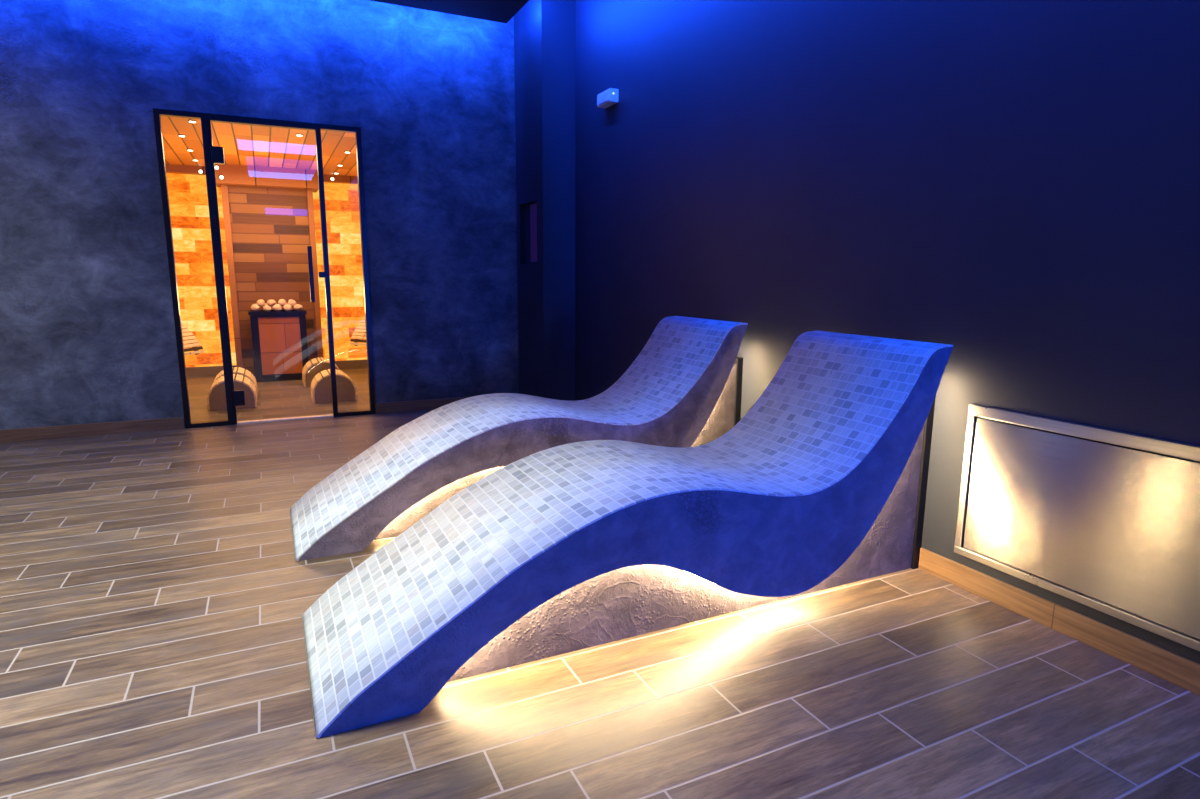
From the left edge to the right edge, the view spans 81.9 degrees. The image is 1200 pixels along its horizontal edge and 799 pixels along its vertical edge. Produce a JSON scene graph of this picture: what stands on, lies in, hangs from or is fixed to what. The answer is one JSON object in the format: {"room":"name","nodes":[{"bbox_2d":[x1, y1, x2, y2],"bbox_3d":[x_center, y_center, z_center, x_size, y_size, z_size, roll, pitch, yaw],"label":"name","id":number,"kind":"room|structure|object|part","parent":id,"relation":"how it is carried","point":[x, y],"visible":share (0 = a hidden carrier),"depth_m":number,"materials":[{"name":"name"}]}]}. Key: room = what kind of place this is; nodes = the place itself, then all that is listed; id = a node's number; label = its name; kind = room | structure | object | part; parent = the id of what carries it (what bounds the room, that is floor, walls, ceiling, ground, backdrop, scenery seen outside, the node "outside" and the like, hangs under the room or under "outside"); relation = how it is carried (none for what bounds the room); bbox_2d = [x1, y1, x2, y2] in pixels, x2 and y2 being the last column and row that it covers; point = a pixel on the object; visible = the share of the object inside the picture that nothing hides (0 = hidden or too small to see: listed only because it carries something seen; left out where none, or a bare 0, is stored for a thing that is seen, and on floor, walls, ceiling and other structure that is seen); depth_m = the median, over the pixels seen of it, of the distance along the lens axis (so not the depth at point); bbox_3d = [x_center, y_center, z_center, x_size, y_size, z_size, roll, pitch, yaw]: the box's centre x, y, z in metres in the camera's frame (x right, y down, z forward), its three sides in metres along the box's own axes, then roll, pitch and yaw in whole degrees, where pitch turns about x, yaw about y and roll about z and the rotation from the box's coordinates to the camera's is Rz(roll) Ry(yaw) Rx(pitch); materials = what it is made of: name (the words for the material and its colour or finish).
{"room":"spa","nodes":[
{"label":"spa","id":0,"kind":"room"},
{"bbox_2d":[160,116,356,175],"bbox_3d":[-3.198,-2.374,6.535,3.050,0.080,2.970,-4,11,-25],"label":"ceiling","id":1,"kind":"structure","parent":0,"point":[251,145],"depth_m":6.20,"materials":[{"name":"brown wood"}]},
{"bbox_2d":[0,0,518,429],"bbox_3d":[-3.386,-1.431,4.851,5.840,3.360,0.160,-4,11,-25],"label":"wall","id":2,"kind":"structure","parent":0,"point":[88,334],"depth_m":4.99,"materials":[{"name":"paint"}]},
{"bbox_2d":[0,417,184,442],"bbox_3d":[-4.555,0.287,4.500,3.189,0.088,0.012,-4,11,-25],"label":"baseboard","id":3,"kind":"structure","parent":2,"relation":"attached to","point":[77,430],"depth_m":4.93,"materials":[{"name":"brown wood"}]},
{"bbox_2d":[153,108,233,428],"bbox_3d":[-2.972,-0.916,5.079,0.322,2.270,0.062,-4,11,-25],"label":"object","id":4,"kind":"structure","parent":2,"relation":"in","point":[157,113],"depth_m":5.03,"materials":[{"name":"black metal"}]},
{"bbox_2d":[206,113,333,424],"bbox_3d":[-2.493,-0.950,5.285,0.722,2.270,0.120,-4,11,-25],"label":"door","id":5,"kind":"structure","parent":2,"relation":"in","point":[216,153],"depth_m":5.15,"materials":[{"name":"clear glass"}]},
{"bbox_3d":[-2.249,-0.975,5.377,0.030,0.430,0.080,-4,11,-25],"label":"handle","id":6,"kind":"part","parent":5,"relation":"part of","materials":[{"name":"black metal"}]},
{"bbox_2d":[315,123,375,416],"bbox_3d":[-2.028,-0.990,5.527,0.329,2.270,0.062,-4,11,-25],"label":"window","id":7,"kind":"structure","parent":2,"relation":"in","point":[326,127],"depth_m":5.49,"materials":[{"name":"black metal"}]},
{"bbox_2d":[376,393,518,413],"bbox_3d":[-1.304,0.031,6.039,1.260,0.088,0.012,-4,11,-25],"label":"baseboard","id":8,"kind":"structure","parent":2,"relation":"attached to","point":[390,407],"depth_m":5.90,"materials":[{"name":"brown wood"}]},
{"bbox_2d":[166,173,366,366],"bbox_3d":[-3.826,-1.502,8.007,3.050,2.170,0.100,-4,11,-25],"label":"wall","id":9,"kind":"structure","parent":0,"point":[187,193],"depth_m":7.84,"materials":[{"name":"orange stone"}]},
{"bbox_2d":[165,164,357,183],"bbox_3d":[-3.782,-2.518,7.745,3.050,0.075,0.170,-4,11,-25],"label":"trim","id":10,"kind":"structure","parent":9,"relation":"attached to","point":[177,169],"depth_m":7.42,"materials":[{"name":"brown wood"}]},
{"bbox_2d":[186,359,367,375],"bbox_3d":[-3.825,-0.381,8.191,3.050,0.100,0.100,-4,11,-25],"label":"baseboard","id":11,"kind":"structure","parent":9,"relation":"attached to","point":[345,364],"depth_m":7.88,"materials":[{"name":"brown wood"}]},
{"bbox_2d":[227,185,316,375],"bbox_3d":[-3.707,-1.327,7.877,0.780,2.075,0.290,-4,11,-25],"label":"wall","id":12,"kind":"structure","parent":0,"point":[270,225],"depth_m":7.68,"materials":[{"name":"brown wood"}]},
{"bbox_2d":[221,184,242,367],"bbox_3d":[-4.073,-1.293,7.671,0.060,2.075,0.350,-4,11,-25],"label":"trim","id":13,"kind":"structure","parent":12,"relation":"attached to","point":[224,188],"depth_m":7.50,"materials":[{"name":"brown wood"}]},
{"bbox_2d":[214,164,318,191],"bbox_3d":[-3.659,-2.432,7.607,1.013,0.195,0.450,-4,11,-25],"label":"trim","id":14,"kind":"structure","parent":12,"relation":"attached to","point":[240,175],"depth_m":7.42,"materials":[{"name":"brown wood"}]},
{"bbox_2d":[306,189,322,357],"bbox_3d":[-3.315,-1.352,8.030,0.060,2.075,0.350,-4,11,-25],"label":"trim","id":15,"kind":"structure","parent":12,"relation":"attached to","point":[310,205],"depth_m":7.85,"materials":[{"name":"brown wood"}]},
{"bbox_2d":[370,0,528,22],"bbox_3d":[-0.926,-1.881,-0.629,5.660,0.050,10.900,-4,11,-25],"label":"ceiling","id":16,"kind":"structure","parent":0,"point":[502,11],"depth_m":5.08,"materials":[{"name":"paint"}]},
{"bbox_2d":[514,0,575,400],"bbox_3d":[-0.463,-1.582,5.799,0.280,3.360,0.640,-4,11,-25],"label":"wall pillar","id":17,"kind":"structure","parent":0,"point":[544,30],"depth_m":5.58,"materials":[{"name":"black paint"}]},
{"bbox_2d":[530,203,536,261],"bbox_3d":[-0.531,-1.383,5.737,0.024,0.470,0.235,-4,11,-25],"label":"control panel","id":18,"kind":"object","parent":17,"relation":"attached to","point":[533,208],"visible":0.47,"depth_m":5.76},
{"bbox_2d":[0,368,1199,798],"bbox_3d":[-1.458,0.938,1.548,6.360,0.100,14.500,-4,11,-25],"label":"floor","id":19,"kind":"structure","parent":0,"point":[155,595],"depth_m":1.99,"materials":[{"name":"brown wood"}]},
{"bbox_2d":[181,323,203,354],"bbox_3d":[-4.051,-0.407,6.502,0.348,0.749,0.500,1,10,6],"label":"curved backrest","id":20,"kind":"object","parent":19,"relation":"on","point":[188,337],"visible":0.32,"depth_m":6.62,"materials":[{"name":"brown wood"}]},
{"bbox_2d":[207,374,256,410],"bbox_3d":[-3.217,-0.071,6.047,0.372,0.260,0.370,-4,11,-25],"label":"sauna headrest","id":21,"kind":"object","parent":19,"relation":"on","point":[216,398],"visible":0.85,"depth_m":5.90,"materials":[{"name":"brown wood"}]},
{"bbox_2d":[213,367,257,395],"bbox_3d":[-3.434,-0.152,6.490,0.372,0.260,0.370,-4,11,-25],"label":"sauna headrest","id":22,"kind":"object","parent":19,"relation":"on","point":[241,371],"visible":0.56,"depth_m":6.44,"materials":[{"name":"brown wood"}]},
{"bbox_2d":[248,304,308,381],"bbox_3d":[-3.522,-0.639,7.601,0.564,0.821,0.425,-4,11,-25],"label":"heater","id":23,"kind":"object","parent":19,"relation":"on","point":[279,338],"depth_m":7.43,"materials":[{"name":"black metal"}]},
{"bbox_3d":[-3.655,-0.969,7.338,0.077,0.068,0.087,-7,12,-35],"label":"heater stone","id":24,"kind":"part","parent":23,"relation":"part of","materials":[{"name":"beige stone"}]},
{"bbox_2d":[257,300,264,306],"bbox_3d":[-3.633,-1.032,7.403,0.078,0.075,0.078,5,11,23],"label":"stone","id":25,"kind":"object","parent":23,"relation":"on","point":[261,303],"visible":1,"depth_m":7.38,"materials":[{"name":"beige stone"}]},
{"bbox_3d":[-3.562,-0.976,7.387,0.076,0.066,0.079,-7,13,-36],"label":"heater stone","id":26,"kind":"part","parent":23,"relation":"part of","materials":[{"name":"beige stone"}]},
{"bbox_2d":[267,300,275,305],"bbox_3d":[-3.538,-1.040,7.450,0.085,0.073,0.095,1,10,5],"label":"stone","id":27,"kind":"object","parent":23,"relation":"on","point":[270,302],"visible":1,"depth_m":7.42,"materials":[{"name":"beige stone"}]},
{"bbox_3d":[-3.473,-0.985,7.429,0.091,0.078,0.082,-4,11,-21],"label":"heater stone","id":28,"kind":"part","parent":23,"relation":"part of","materials":[{"name":"beige stone"}]},
{"bbox_3d":[-3.439,-0.582,7.447,0.400,0.615,0.018,-4,11,-25],"label":"panel","id":29,"kind":"part","parent":23,"relation":"part of","materials":[{"name":"brown wood"}]},
{"bbox_2d":[278,300,285,305],"bbox_3d":[-3.447,-1.048,7.488,0.076,0.067,0.086,10,14,42],"label":"stone","id":30,"kind":"object","parent":23,"relation":"on","point":[280,302],"visible":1,"depth_m":7.47,"materials":[{"name":"beige stone"}]},
{"bbox_3d":[-3.379,-0.991,7.476,0.083,0.080,0.083,-1,10,-6],"label":"heater stone","id":31,"kind":"part","parent":23,"relation":"part of","materials":[{"name":"beige stone"}]},
{"bbox_2d":[288,300,295,305],"bbox_3d":[-3.354,-1.054,7.536,0.081,0.068,0.078,2,10,7],"label":"stone","id":32,"kind":"object","parent":23,"relation":"on","point":[292,302],"visible":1,"depth_m":7.50,"materials":[{"name":"beige stone"}]},
{"bbox_3d":[-3.286,-0.999,7.522,0.082,0.071,0.092,1,10,3],"label":"heater stone","id":33,"kind":"part","parent":23,"relation":"part of","materials":[{"name":"beige stone"}]},
{"bbox_2d":[302,357,339,386],"bbox_3d":[-2.937,-0.294,7.293,0.372,0.260,0.370,-4,11,-25],"label":"sauna headrest","id":34,"kind":"object","parent":19,"relation":"on","point":[315,366],"visible":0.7,"depth_m":7.11,"materials":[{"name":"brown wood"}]},
{"bbox_2d":[311,369,356,403],"bbox_3d":[-2.476,-0.131,6.409,0.373,0.260,0.350,-4,11,-25],"label":"sauna headrest","id":35,"kind":"object","parent":19,"relation":"on","point":[321,392],"visible":0.92,"depth_m":6.28,"materials":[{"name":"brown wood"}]},
{"bbox_2d":[350,316,366,345],"bbox_3d":[-2.441,-0.593,7.592,0.500,0.749,0.348,7,12,32],"label":"curved backrest","id":36,"kind":"object","parent":19,"relation":"on","point":[361,328],"visible":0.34,"depth_m":7.55,"materials":[{"name":"brown wood"}]},
{"bbox_2d":[290,316,747,560],"bbox_3d":[-0.363,0.072,3.526,2.272,0.914,0.700,-4,11,-25],"label":"lounger","id":37,"kind":"object","parent":19,"relation":"on","point":[683,388],"visible":0.71,"depth_m":3.35,"materials":[{"name":"tile"}]},
{"bbox_2d":[302,331,952,737],"bbox_3d":[0.159,0.270,2.456,2.272,0.914,0.700,-4,11,-25],"label":"lounger","id":38,"kind":"object","parent":19,"relation":"on","point":[821,484],"visible":1,"depth_m":2.27,"materials":[{"name":"white tile"}]},
{"bbox_2d":[575,0,1199,663],"bbox_3d":[1.985,-0.746,1.271,0.150,3.360,11.380,-4,11,-25],"label":"wall","id":39,"kind":"structure","parent":0,"point":[1012,185],"depth_m":2.66,"materials":[{"name":"black paint"}]},
{"bbox_2d":[597,88,618,107],"bbox_3d":[0.054,-2.121,4.867,0.073,0.088,0.213,-4,11,-25],"label":"emergency light","id":40,"kind":"object","parent":39,"relation":"attached to","point":[609,97],"visible":1,"depth_m":4.80,"materials":[{"name":"white plastic"}]},
{"bbox_2d":[597,90,608,105],"bbox_3d":[0.020,-2.120,4.860,0.006,0.064,0.183,-4,11,-25],"label":"diffuser","id":41,"kind":"object","parent":40,"relation":"attached to","point":[602,98],"depth_m":4.86,"materials":[{"name":"white plastic"}]},
{"bbox_2d":[918,548,1199,695],"bbox_3d":[2.825,1.218,-0.368,0.012,0.088,7.105,-4,11,-25],"label":"baseboard","id":42,"kind":"structure","parent":39,"relation":"attached to","point":[1183,672],"depth_m":2.25,"materials":[{"name":"brown wood"}]},
{"bbox_2d":[954,404,1199,651],"bbox_3d":[1.734,0.441,1.804,0.016,0.574,1.755,-4,11,-25],"label":"panel","id":43,"kind":"object","parent":39,"relation":"attached to","point":[1107,521],"visible":1,"depth_m":2.18,"materials":[{"name":"silver metal"}]}
]}

